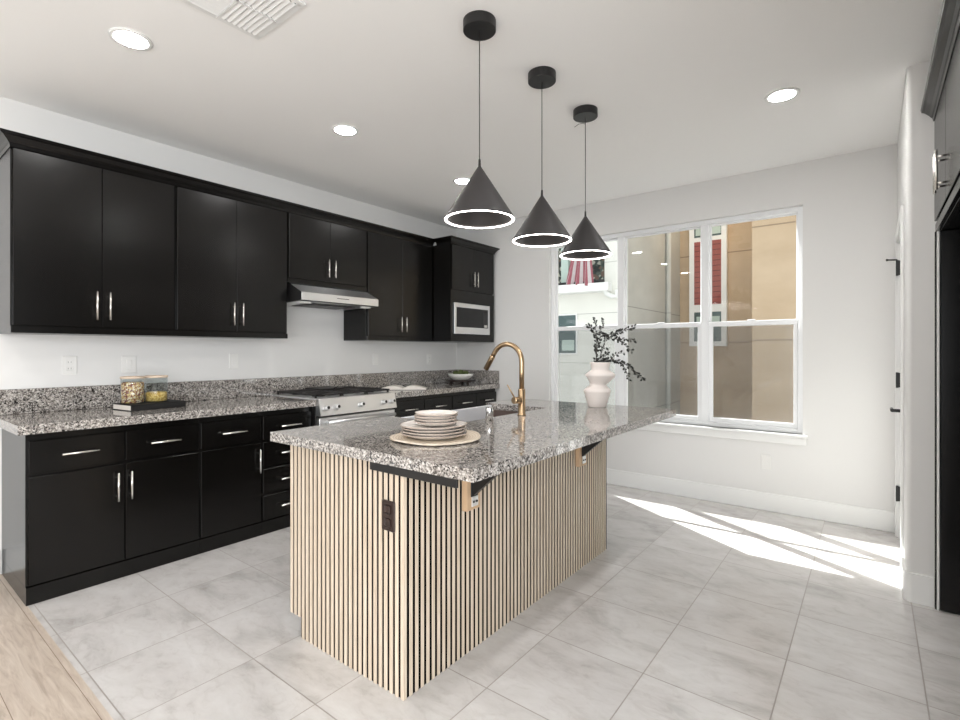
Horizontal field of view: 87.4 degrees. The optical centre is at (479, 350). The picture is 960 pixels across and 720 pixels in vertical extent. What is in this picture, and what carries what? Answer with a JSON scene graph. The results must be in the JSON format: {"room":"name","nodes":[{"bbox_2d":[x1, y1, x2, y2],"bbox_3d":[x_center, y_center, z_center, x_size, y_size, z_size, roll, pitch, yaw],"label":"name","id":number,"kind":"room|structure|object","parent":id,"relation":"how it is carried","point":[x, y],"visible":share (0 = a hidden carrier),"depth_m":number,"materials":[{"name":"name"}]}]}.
{"room":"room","nodes":[
{"label":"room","id":0,"kind":"room"},
{"bbox_2d":[0,574,113,719],"bbox_3d":[-2.341,1.323,-0.651,5.000,0.080,5.097,0,0,38],"label":"floor","id":1,"kind":"structure","parent":0,"point":[38,681],"depth_m":1.98,"materials":[{"name":"brown wood"}]},
{"bbox_2d":[0,96,455,573],"bbox_3d":[-3.141,-0.050,2.513,0.150,2.825,9.426,0,0,38],"label":"wall","id":2,"kind":"structure","parent":0,"point":[315,345],"depth_m":3.75,"materials":[{"name":"white paint"}]},
{"bbox_2d":[62,356,76,374],"bbox_3d":[-2.558,0.090,3.132,0.008,0.116,0.074,0,0,38],"label":"power outlet","id":3,"kind":"object","parent":2,"relation":"attached to","point":[69,363],"visible":1,"depth_m":3.13,"materials":[{"name":"white plastic"}]},
{"bbox_2d":[66,366,72,370],"bbox_3d":[-2.556,0.110,3.131,0.004,0.028,0.034,0,0,38],"label":"socket","id":4,"kind":"object","parent":3,"relation":"attached to","point":[68,368],"depth_m":3.13,"materials":[{"name":"grey plastic"}]},
{"bbox_2d":[0,147,175,336],"bbox_3d":[-2.361,-0.594,3.074,0.385,0.994,0.801,0,0,38],"label":"upper cabinet","id":5,"kind":"object","parent":2,"relation":"attached to","point":[86,250],"visible":1,"depth_m":2.90,"materials":[{"name":"black paint"}]},
{"bbox_2d":[121,356,135,372],"bbox_3d":[-2.362,0.092,3.383,0.009,0.116,0.085,0,0,38],"label":"light switch","id":6,"kind":"object","parent":2,"relation":"attached to","point":[128,363],"visible":1,"depth_m":3.38,"materials":[{"name":"white plastic"}]},
{"bbox_2d":[167,186,287,338],"bbox_3d":[-1.868,-0.594,3.707,0.385,0.994,0.801,0,0,38],"label":"upper cabinet","id":7,"kind":"object","parent":2,"relation":"attached to","point":[231,254],"visible":0.98,"depth_m":3.56,"materials":[{"name":"black paint"}]},
{"bbox_2d":[0,369,456,414],"bbox_3d":[-1.520,0.296,4.452,0.020,0.146,4.053,0,0,38],"label":"backsplash","id":8,"kind":"structure","parent":2,"relation":"attached to","point":[31,400],"depth_m":3.72,"materials":[{"name":"stone"}]},
{"bbox_2d":[229,354,237,368],"bbox_3d":[-1.929,0.080,3.939,0.009,0.116,0.070,0,0,38],"label":"light switch","id":9,"kind":"object","parent":2,"relation":"attached to","point":[233,358],"visible":1,"depth_m":3.93,"materials":[{"name":"white plastic"}]},
{"bbox_2d":[0,128,499,254],"bbox_3d":[-1.283,-1.117,4.247,0.644,0.068,4.081,0,0,38],"label":"crown molding","id":10,"kind":"structure","parent":2,"relation":"attached to","point":[8,138],"depth_m":3.38,"materials":[{"name":"black paint"}]},
{"bbox_2d":[286,212,366,291],"bbox_3d":[-1.381,-0.813,4.333,0.385,0.556,0.783,0,0,38],"label":"upper cabinet","id":11,"kind":"object","parent":2,"relation":"attached to","point":[319,252],"visible":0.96,"depth_m":4.19,"materials":[{"name":"black paint"}]},
{"bbox_2d":[287,283,377,310],"bbox_3d":[-1.329,-0.455,4.302,0.505,0.160,0.759,0,0,38],"label":"range hood","id":12,"kind":"object","parent":2,"relation":"attached to","point":[298,295],"visible":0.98,"depth_m":4.14,"materials":[{"name":"silver metal"}]},
{"bbox_2d":[373,353,377,364],"bbox_3d":[-1.052,0.083,5.065,0.009,0.116,0.070,0,0,38],"label":"light switch","id":13,"kind":"object","parent":2,"relation":"attached to","point":[375,355],"visible":1,"depth_m":5.06,"materials":[{"name":"white plastic"}]},
{"bbox_2d":[344,231,431,341],"bbox_3d":[-0.877,-0.594,4.980,0.385,0.994,0.855,0,0,38],"label":"upper cabinet","id":14,"kind":"object","parent":2,"relation":"attached to","point":[398,271],"visible":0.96,"depth_m":4.80,"materials":[{"name":"black paint"}]},
{"bbox_2d":[427,354,431,363],"bbox_3d":[-0.573,0.093,5.681,0.008,0.116,0.074,0,0,38],"label":"power outlet","id":15,"kind":"object","parent":2,"relation":"attached to","point":[429,356],"visible":1,"depth_m":5.68,"materials":[{"name":"white plastic"}]},
{"bbox_2d":[431,244,493,342],"bbox_3d":[-0.287,-0.594,5.533,0.635,0.994,0.734,0,0,38],"label":"upper cabinet","id":16,"kind":"object","parent":2,"relation":"attached to","point":[460,274],"visible":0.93,"depth_m":5.21,"materials":[{"name":"black paint"}]},
{"bbox_2d":[453,302,489,334],"bbox_3d":[-0.284,-0.335,5.496,0.533,0.319,0.597,0,0,38],"label":"microwave","id":17,"kind":"object","parent":16,"relation":"in","point":[471,319],"visible":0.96,"depth_m":5.31,"materials":[{"name":"silver metal"}]},
{"bbox_2d":[0,0,942,229],"bbox_3d":[-1.109,-1.512,0.931,5.300,0.100,9.426,0,0,38],"label":"ceiling","id":18,"kind":"structure","parent":0,"point":[678,89],"depth_m":2.76,"materials":[{"name":"white paint"}]},
{"bbox_2d":[108,27,152,50],"bbox_3d":[-1.635,-1.459,2.356,0.176,0.006,0.176,0,0,38],"label":"recessed light","id":19,"kind":"object","parent":18,"relation":"in","point":[126,37],"visible":1,"depth_m":2.35,"materials":[{"name":"white paint"}]},
{"bbox_2d":[114,31,147,47],"bbox_3d":[-1.635,-1.460,2.356,0.131,0.003,0.131,0,0,38],"label":"diffuser","id":20,"kind":"object","parent":19,"relation":"attached to","point":[128,39],"depth_m":2.35,"materials":[{"name":"white plastic"}]},
{"bbox_2d":[180,0,305,39],"bbox_3d":[-1.005,-1.456,2.082,0.390,0.012,0.390,0,0,38],"label":"ceiling vent","id":21,"kind":"object","parent":18,"relation":"in","point":[254,18],"visible":1,"depth_m":2.15,"materials":[{"name":"white metal"}]},
{"bbox_2d":[331,124,358,135],"bbox_3d":[-0.893,-1.459,3.328,0.176,0.006,0.176,0,0,38],"label":"recessed light","id":22,"kind":"object","parent":18,"relation":"in","point":[340,129],"visible":1,"depth_m":3.32,"materials":[{"name":"white paint"}]},
{"bbox_2d":[335,126,354,134],"bbox_3d":[-0.893,-1.460,3.328,0.131,0.003,0.131,0,0,38],"label":"diffuser","id":23,"kind":"object","parent":22,"relation":"attached to","point":[340,130],"depth_m":3.33,"materials":[{"name":"white plastic"}]},
{"bbox_2d":[453,178,469,184],"bbox_3d":[-0.145,-1.459,4.326,0.176,0.006,0.176,0,0,38],"label":"recessed light","id":24,"kind":"object","parent":18,"relation":"in","point":[460,181],"visible":0.67,"depth_m":4.32,"materials":[{"name":"white paint"}]},
{"bbox_2d":[455,179,468,183],"bbox_3d":[-0.145,-1.460,4.326,0.131,0.003,0.131,0,0,38],"label":"diffuser","id":25,"kind":"object","parent":24,"relation":"attached to","point":[457,181],"depth_m":4.33,"materials":[{"name":"white plastic"}]},
{"bbox_2d":[444,10,514,228],"bbox_3d":[-0.002,-1.020,2.229,0.311,0.882,0.311,0,0,38],"label":"pendant lamp","id":26,"kind":"object","parent":18,"relation":"hanging from","point":[479,205],"visible":1,"depth_m":2.19,"materials":[{"name":"black metal"}]},
{"bbox_2d":[512,66,571,246],"bbox_3d":[0.327,-1.020,2.651,0.311,0.882,0.311,0,0,38],"label":"pendant lamp","id":27,"kind":"object","parent":18,"relation":"hanging from","point":[542,227],"visible":1,"depth_m":2.60,"materials":[{"name":"black metal"}]},
{"bbox_2d":[559,104,611,259],"bbox_3d":[0.640,-1.020,3.053,0.311,0.882,0.311,0,0,38],"label":"pendant lamp","id":28,"kind":"object","parent":18,"relation":"hanging from","point":[586,243],"visible":1,"depth_m":3.00,"materials":[{"name":"black metal"}]},
{"bbox_2d":[764,87,799,102],"bbox_3d":[1.726,-1.459,2.873,0.176,0.006,0.176,0,0,38],"label":"recessed light","id":29,"kind":"object","parent":18,"relation":"in","point":[781,95],"visible":1,"depth_m":2.87,"materials":[{"name":"white paint"}]},
{"bbox_2d":[769,90,795,100],"bbox_3d":[1.726,-1.460,2.873,0.131,0.003,0.131,0,0,38],"label":"diffuser","id":30,"kind":"object","parent":29,"relation":"attached to","point":[777,95],"depth_m":2.87,"materials":[{"name":"white plastic"}]},
{"bbox_2d":[28,483,959,719],"bbox_3d":[0.506,1.323,3.005,5.000,0.080,4.169,0,0,38],"label":"floor","id":31,"kind":"structure","parent":0,"point":[691,608],"depth_m":2.23,"materials":[{"name":"grey tile"}]},
{"bbox_2d":[2,418,198,605],"bbox_3d":[-2.243,0.851,3.018,0.640,0.864,0.826,0,0,38],"label":"base cabinet","id":32,"kind":"object","parent":31,"relation":"on","point":[84,508],"visible":0.97,"depth_m":2.78,"materials":[{"name":"brown paint"}]},
{"bbox_2d":[0,395,315,435],"bbox_3d":[-2.004,0.393,3.327,0.643,0.048,1.684,0,0,38],"label":"countertop","id":33,"kind":"structure","parent":32,"relation":"on","point":[68,420],"depth_m":2.96,"materials":[{"name":"stone"}]},
{"bbox_2d":[112,399,185,411],"bbox_3d":[-2.136,0.350,3.254,0.230,0.038,0.330,0,0,30],"label":"hardcover book","id":34,"kind":"object","parent":33,"relation":"on","point":[169,403],"visible":0.93,"depth_m":3.16,"materials":[{"name":"black paper"}]},
{"bbox_2d":[120,376,144,402],"bbox_3d":[-2.194,0.245,3.175,0.132,0.170,0.132,0,0,38],"label":"glass jar","id":35,"kind":"object","parent":34,"relation":"on","point":[131,392],"visible":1,"depth_m":3.13,"materials":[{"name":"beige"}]},
{"bbox_2d":[145,375,167,400],"bbox_3d":[-2.118,0.245,3.289,0.132,0.170,0.132,0,0,38],"label":"glass jar","id":36,"kind":"object","parent":34,"relation":"on","point":[151,395],"visible":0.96,"depth_m":3.25,"materials":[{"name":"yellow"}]},
{"bbox_2d":[198,412,261,553],"bbox_3d":[-1.863,0.851,3.506,0.640,0.864,0.409,0,0,38],"label":"base cabinet","id":37,"kind":"object","parent":31,"relation":"on","point":[230,452],"visible":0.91,"depth_m":3.32,"materials":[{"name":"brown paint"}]},
{"bbox_2d":[260,407,311,534],"bbox_3d":[-1.611,0.851,3.829,0.640,0.864,0.407,0,0,38],"label":"base cabinet","id":38,"kind":"object","parent":31,"relation":"on","point":[275,475],"visible":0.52,"depth_m":3.58,"materials":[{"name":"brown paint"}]},
{"bbox_2d":[273,386,396,425],"bbox_3d":[-1.205,0.797,4.259,0.710,0.932,0.764,0,0,38],"label":"gas range","id":39,"kind":"object","parent":31,"relation":"on","point":[351,403],"visible":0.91,"depth_m":4.05,"materials":[{"name":"silver metal"}]},
{"bbox_2d":[305,386,344,389],"bbox_3d":[-1.332,0.317,4.358,0.287,0.027,0.240,0,0,38],"label":"griddle plate","id":40,"kind":"object","parent":39,"relation":"on","point":[321,387],"visible":1,"depth_m":4.33,"materials":[{"name":"black metal"}]},
{"bbox_2d":[273,391,393,401],"bbox_3d":[-1.233,0.374,4.280,0.641,0.026,0.764,0,0,38],"label":"cooktop","id":41,"kind":"object","parent":39,"relation":"in","point":[361,396],"depth_m":4.07,"materials":[{"name":"silver metal"}]},
{"bbox_2d":[392,393,451,416],"bbox_3d":[-0.757,0.851,4.927,0.640,0.864,0.832,0,0,38],"label":"base cabinet","id":42,"kind":"object","parent":31,"relation":"on","point":[406,406],"visible":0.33,"depth_m":4.74,"materials":[{"name":"brown paint"}]},
{"bbox_2d":[377,382,499,397],"bbox_3d":[-0.523,0.393,5.230,0.643,0.048,1.602,0,0,38],"label":"countertop","id":43,"kind":"structure","parent":42,"relation":"on","point":[433,388],"depth_m":5.10,"materials":[{"name":"stone"}]},
{"bbox_2d":[382,385,427,389],"bbox_3d":[-0.741,0.352,4.867,0.460,0.033,0.280,0,0,-2],"label":"open book","id":44,"kind":"object","parent":43,"relation":"on","point":[391,387],"visible":0.9,"depth_m":4.74,"materials":[{"name":"white paper"}]},
{"bbox_2d":[446,379,475,383],"bbox_3d":[-0.217,0.348,5.657,0.336,0.042,0.336,0,0,38],"label":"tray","id":45,"kind":"object","parent":43,"relation":"on","point":[451,381],"visible":0.84,"depth_m":5.55,"materials":[{"name":"black wood"}]},
{"bbox_2d":[448,373,472,379],"bbox_3d":[-0.217,0.291,5.657,0.292,0.071,0.292,0,0,38],"label":"bowl","id":46,"kind":"object","parent":45,"relation":"on","point":[469,375],"visible":0.9,"depth_m":5.56,"materials":[{"name":"white ceramic"}]},
{"bbox_2d":[270,399,675,700],"bbox_3d":[0.143,0.791,2.733,1.183,0.984,2.050,0,0,38],"label":"kitchen island","id":47,"kind":"object","parent":31,"relation":"on","point":[486,527],"depth_m":2.12,"materials":[{"name":"wood"}]},
{"bbox_2d":[382,499,394,532],"bbox_3d":[-0.344,0.618,1.883,0.070,0.114,0.011,0,0,38],"label":"power outlet","id":48,"kind":"object","parent":47,"relation":"attached to","point":[388,507],"visible":1,"depth_m":1.88,"materials":[{"name":"black plastic"}]},
{"bbox_2d":[384,505,390,513],"bbox_3d":[-0.345,0.593,1.881,0.032,0.032,0.005,0,0,38],"label":"socket","id":49,"kind":"object","parent":48,"relation":"attached to","point":[387,508],"depth_m":1.88,"materials":[{"name":"black plastic"}]},
{"bbox_2d":[384,518,390,527],"bbox_3d":[-0.345,0.643,1.881,0.032,0.032,0.005,0,0,38],"label":"socket","id":50,"kind":"object","parent":48,"relation":"attached to","point":[387,521],"depth_m":1.88,"materials":[{"name":"black plastic"}]},
{"bbox_2d":[390,430,480,445],"bbox_3d":[-0.185,0.354,2.105,0.381,0.028,0.378,0,0,38],"label":"placemat","id":51,"kind":"object","parent":47,"relation":"on","point":[470,436],"visible":0.48,"depth_m":2.03,"materials":[{"name":"wicker"}]},
{"bbox_2d":[400,430,466,439],"bbox_3d":[-0.190,0.350,2.116,0.279,0.021,0.273,0,0,38],"label":"dinner plate","id":52,"kind":"object","parent":51,"relation":"on","point":[401,432],"visible":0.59,"depth_m":2.02,"materials":[{"name":"white ceramic"}]},
{"bbox_2d":[402,428,466,436],"bbox_3d":[-0.195,0.338,2.113,0.280,0.021,0.272,0,0,38],"label":"dinner plate","id":53,"kind":"object","parent":52,"relation":"on","point":[464,429],"visible":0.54,"depth_m":2.01,"materials":[{"name":"white ceramic"}]},
{"bbox_2d":[401,425,465,433],"bbox_3d":[-0.192,0.326,2.116,0.273,0.021,0.280,0,0,38],"label":"dinner plate","id":54,"kind":"object","parent":53,"relation":"on","point":[462,427],"visible":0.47,"depth_m":2.01,"materials":[{"name":"white ceramic"}]},
{"bbox_2d":[400,420,466,430],"bbox_3d":[-0.196,0.315,2.115,0.273,0.021,0.280,0,0,38],"label":"dinner plate","id":55,"kind":"object","parent":54,"relation":"on","point":[412,424],"visible":0.71,"depth_m":2.10,"materials":[{"name":"white ceramic"}]},
{"bbox_2d":[414,419,457,425],"bbox_3d":[-0.185,0.304,2.138,0.186,0.018,0.180,0,0,38],"label":"plate","id":56,"kind":"object","parent":55,"relation":"on","point":[415,420],"visible":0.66,"depth_m":2.07,"materials":[{"name":"white ceramic"}]},
{"bbox_2d":[415,417,456,422],"bbox_3d":[-0.187,0.292,2.144,0.184,0.018,0.185,0,0,38],"label":"plate","id":57,"kind":"object","parent":56,"relation":"on","point":[453,418],"visible":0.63,"depth_m":2.07,"materials":[{"name":"white ceramic"}]},
{"bbox_2d":[414,414,457,419],"bbox_3d":[-0.189,0.281,2.145,0.182,0.018,0.186,0,0,38],"label":"plate","id":58,"kind":"object","parent":57,"relation":"on","point":[415,415],"visible":0.56,"depth_m":2.08,"materials":[{"name":"white ceramic"}]},
{"bbox_2d":[415,410,457,416],"bbox_3d":[-0.187,0.269,2.139,0.187,0.018,0.180,0,0,38],"label":"plate","id":59,"kind":"object","parent":58,"relation":"on","point":[424,413],"visible":0.93,"depth_m":2.18,"materials":[{"name":"white ceramic"}]},
{"bbox_2d":[401,405,517,421],"bbox_3d":[-0.030,0.502,3.046,0.464,0.244,0.908,0,0,38],"label":"sink","id":60,"kind":"object","parent":47,"relation":"in","point":[473,413],"visible":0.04,"depth_m":3.38,"materials":[{"name":"silver metal"}]},
{"bbox_2d":[493,410,517,416],"bbox_3d":[-0.030,0.518,3.046,0.464,0.212,0.908,0,0,38],"label":"basin","id":61,"kind":"object","parent":60,"relation":"in","point":[496,413],"depth_m":3.47,"materials":[{"name":"grey"}]},
{"bbox_2d":[484,342,525,415],"bbox_3d":[0.123,0.157,2.940,0.297,0.423,0.114,0,0,38],"label":"kitchen faucet","id":62,"kind":"object","parent":47,"relation":"on","point":[520,400],"visible":1,"depth_m":2.88,"materials":[{"name":"gold metal"}]},
{"bbox_2d":[584,362,614,407],"bbox_3d":[0.791,0.221,3.324,0.202,0.294,0.198,0,0,38],"label":"ceramic vase","id":63,"kind":"object","parent":47,"relation":"on","point":[597,394],"visible":1,"depth_m":3.26,"materials":[{"name":"beige ceramic"}]},
{"bbox_2d":[585,317,603,361],"bbox_3d":[0.763,-0.028,3.324,0.129,0.394,0.043,0,0,0],"label":"leafy branch","id":64,"kind":"object","parent":63,"relation":"in","point":[589,325],"visible":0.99,"depth_m":3.32,"materials":[{"name":"brown plant"}]},
{"bbox_2d":[597,337,609,361],"bbox_3d":[0.822,0.028,3.348,0.098,0.283,0.055,0,0,-14],"label":"leafy branch","id":65,"kind":"object","parent":63,"relation":"in","point":[606,339],"visible":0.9,"depth_m":3.35,"materials":[{"name":"brown plant"}]},
{"bbox_2d":[593,324,636,361],"bbox_3d":[0.896,-0.006,3.335,0.284,0.350,0.055,0,0,7],"label":"leafy branch","id":66,"kind":"object","parent":63,"relation":"in","point":[604,334],"visible":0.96,"depth_m":3.33,"materials":[{"name":"brown plant"}]},
{"bbox_2d":[600,350,645,380],"bbox_3d":[0.933,0.097,3.293,0.313,0.207,0.043,0,0,0],"label":"leafy branch","id":67,"kind":"object","parent":63,"relation":"in","point":[611,357],"visible":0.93,"depth_m":3.29,"materials":[{"name":"brown"}]},
{"bbox_2d":[451,388,495,409],"bbox_3d":[-0.267,0.851,5.556,0.640,0.864,0.760,0,0,38],"label":"base cabinet","id":68,"kind":"object","parent":31,"relation":"on","point":[466,399],"visible":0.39,"depth_m":5.35,"materials":[{"name":"brown paint"}]},
{"bbox_2d":[935,229,959,614],"bbox_3d":[2.580,0.345,2.256,0.800,1.876,0.041,0,0,38],"label":"end panel","id":69,"kind":"object","parent":31,"relation":"on","point":[949,239],"visible":1,"depth_m":2.45,"materials":[{"name":"brown paint"}]},
{"bbox_2d":[456,144,896,511],"bbox_3d":[1.738,-0.050,4.586,5.000,2.825,0.160,0,0,38],"label":"wall","id":70,"kind":"structure","parent":0,"point":[848,201],"depth_m":3.87,"materials":[{"name":"white paint"}]},
{"bbox_2d":[457,369,498,383],"bbox_3d":[-0.030,0.296,5.848,0.616,0.146,0.020,0,0,38],"label":"backsplash","id":71,"kind":"structure","parent":70,"relation":"attached to","point":[481,376],"depth_m":5.77,"materials":[{"name":"stone"}]},
{"bbox_2d":[551,206,807,445],"bbox_3d":[1.638,-0.201,4.616,2.318,1.868,0.155,0,0,38],"label":"window","id":72,"kind":"structure","parent":70,"relation":"in","point":[705,417],"depth_m":4.38,"materials":[{"name":"white plastic"}]},
{"bbox_2d":[607,468,894,532],"bbox_3d":[1.585,1.210,4.594,3.430,0.145,0.014,0,0,38],"label":"baseboard","id":73,"kind":"structure","parent":70,"relation":"attached to","point":[883,520],"depth_m":4.05,"materials":[{"name":"white paint"}]},
{"bbox_2d":[897,60,939,607],"bbox_3d":[2.928,-0.089,2.787,0.910,2.745,1.216,0,0,38],"label":"wall","id":74,"kind":"structure","parent":0,"point":[915,143],"depth_m":2.56,"materials":[{"name":"white paint"}]},
{"bbox_2d":[886,205,903,577],"bbox_3d":[2.675,0.234,3.126,0.226,2.097,0.904,0,0,38],"label":"door","id":75,"kind":"structure","parent":74,"relation":"in","point":[899,234],"depth_m":3.28,"materials":[{"name":"white paint"}]},
{"bbox_2d":[901,555,933,607],"bbox_3d":[2.307,1.209,2.656,0.119,0.148,0.274,0,0,38],"label":"baseboard","id":76,"kind":"structure","parent":74,"relation":"attached to","point":[916,588],"depth_m":2.55,"materials":[{"name":"white paint"}]},
{"bbox_2d":[920,0,959,120],"bbox_3d":[1.515,-1.185,1.568,0.072,0.068,2.437,0,0,38],"label":"crown molding","id":77,"kind":"structure","parent":74,"relation":"attached to","point":[948,28],"depth_m":2.01,"materials":[{"name":"brown paint"}]},
{"bbox_3d":[0.589,-0.050,-1.080,0.150,2.825,8.020,0,0,38],"label":"wall","id":78,"kind":"structure","parent":0,"visible":0},
{"bbox_2d":[933,30,959,231],"bbox_3d":[2.280,-0.875,1.904,0.839,0.564,0.966,0,0,38],"label":"upper cabinet","id":79,"kind":"object","parent":78,"relation":"attached to","point":[946,157],"visible":0.99,"depth_m":2.08,"materials":[{"name":"brown paint"}]},
{"label":"outside","id":80,"kind":"structure","parent":0,"visible":0},
{"bbox_3d":[7.139,4.783,13.963,30.000,0.200,21.194,0,0,38],"label":"ground","id":81,"kind":"structure","parent":80,"visible":0},
{"bbox_2d":[558,232,679,414],"bbox_3d":[1.063,-0.117,12.253,6.515,9.600,3.759,0,0,38],"label":"apartment building","id":82,"kind":"structure","parent":81,"relation":"on","point":[653,261],"depth_m":10.00,"materials":[{"name":"grey paint"}]},
{"bbox_2d":[562,340,573,350],"bbox_3d":[1.750,-0.112,9.997,0.270,0.210,0.003,0,0,38],"label":"blind","id":83,"kind":"object","parent":82,"relation":"hanging from","point":[567,345],"depth_m":9.99,"materials":[{"name":"grey fabric"}]},
{"bbox_2d":[566,260,593,285],"bbox_3d":[1.909,-1.704,9.662,0.536,0.976,0.344,0,0,11],"label":"striped flag","id":84,"kind":"object","parent":82,"relation":"hanging from","point":[579,271],"visible":0.48,"depth_m":9.60,"materials":[{"name":"fabric"}]},
{"bbox_2d":[680,215,795,422],"bbox_3d":[7.323,-0.367,9.317,20.000,10.100,3.700,0,0,38],"label":"building","id":85,"kind":"structure","parent":81,"relation":"on","point":[754,262],"depth_m":10.95,"materials":[{"name":"paint"}]},
{"bbox_2d":[696,316,719,321],"bbox_3d":[5.127,-0.672,11.309,0.488,0.210,0.003,0,0,38],"label":"blind","id":86,"kind":"object","parent":85,"relation":"hanging from","point":[714,318],"depth_m":11.23,"materials":[{"name":"grey"}]},
{"bbox_2d":[696,226,720,235],"bbox_3d":[5.127,-3.067,11.309,0.528,0.900,0.003,0,0,38],"label":"blind","id":87,"kind":"object","parent":85,"relation":"hanging from","point":[716,231],"depth_m":11.21,"materials":[{"name":"grey"}]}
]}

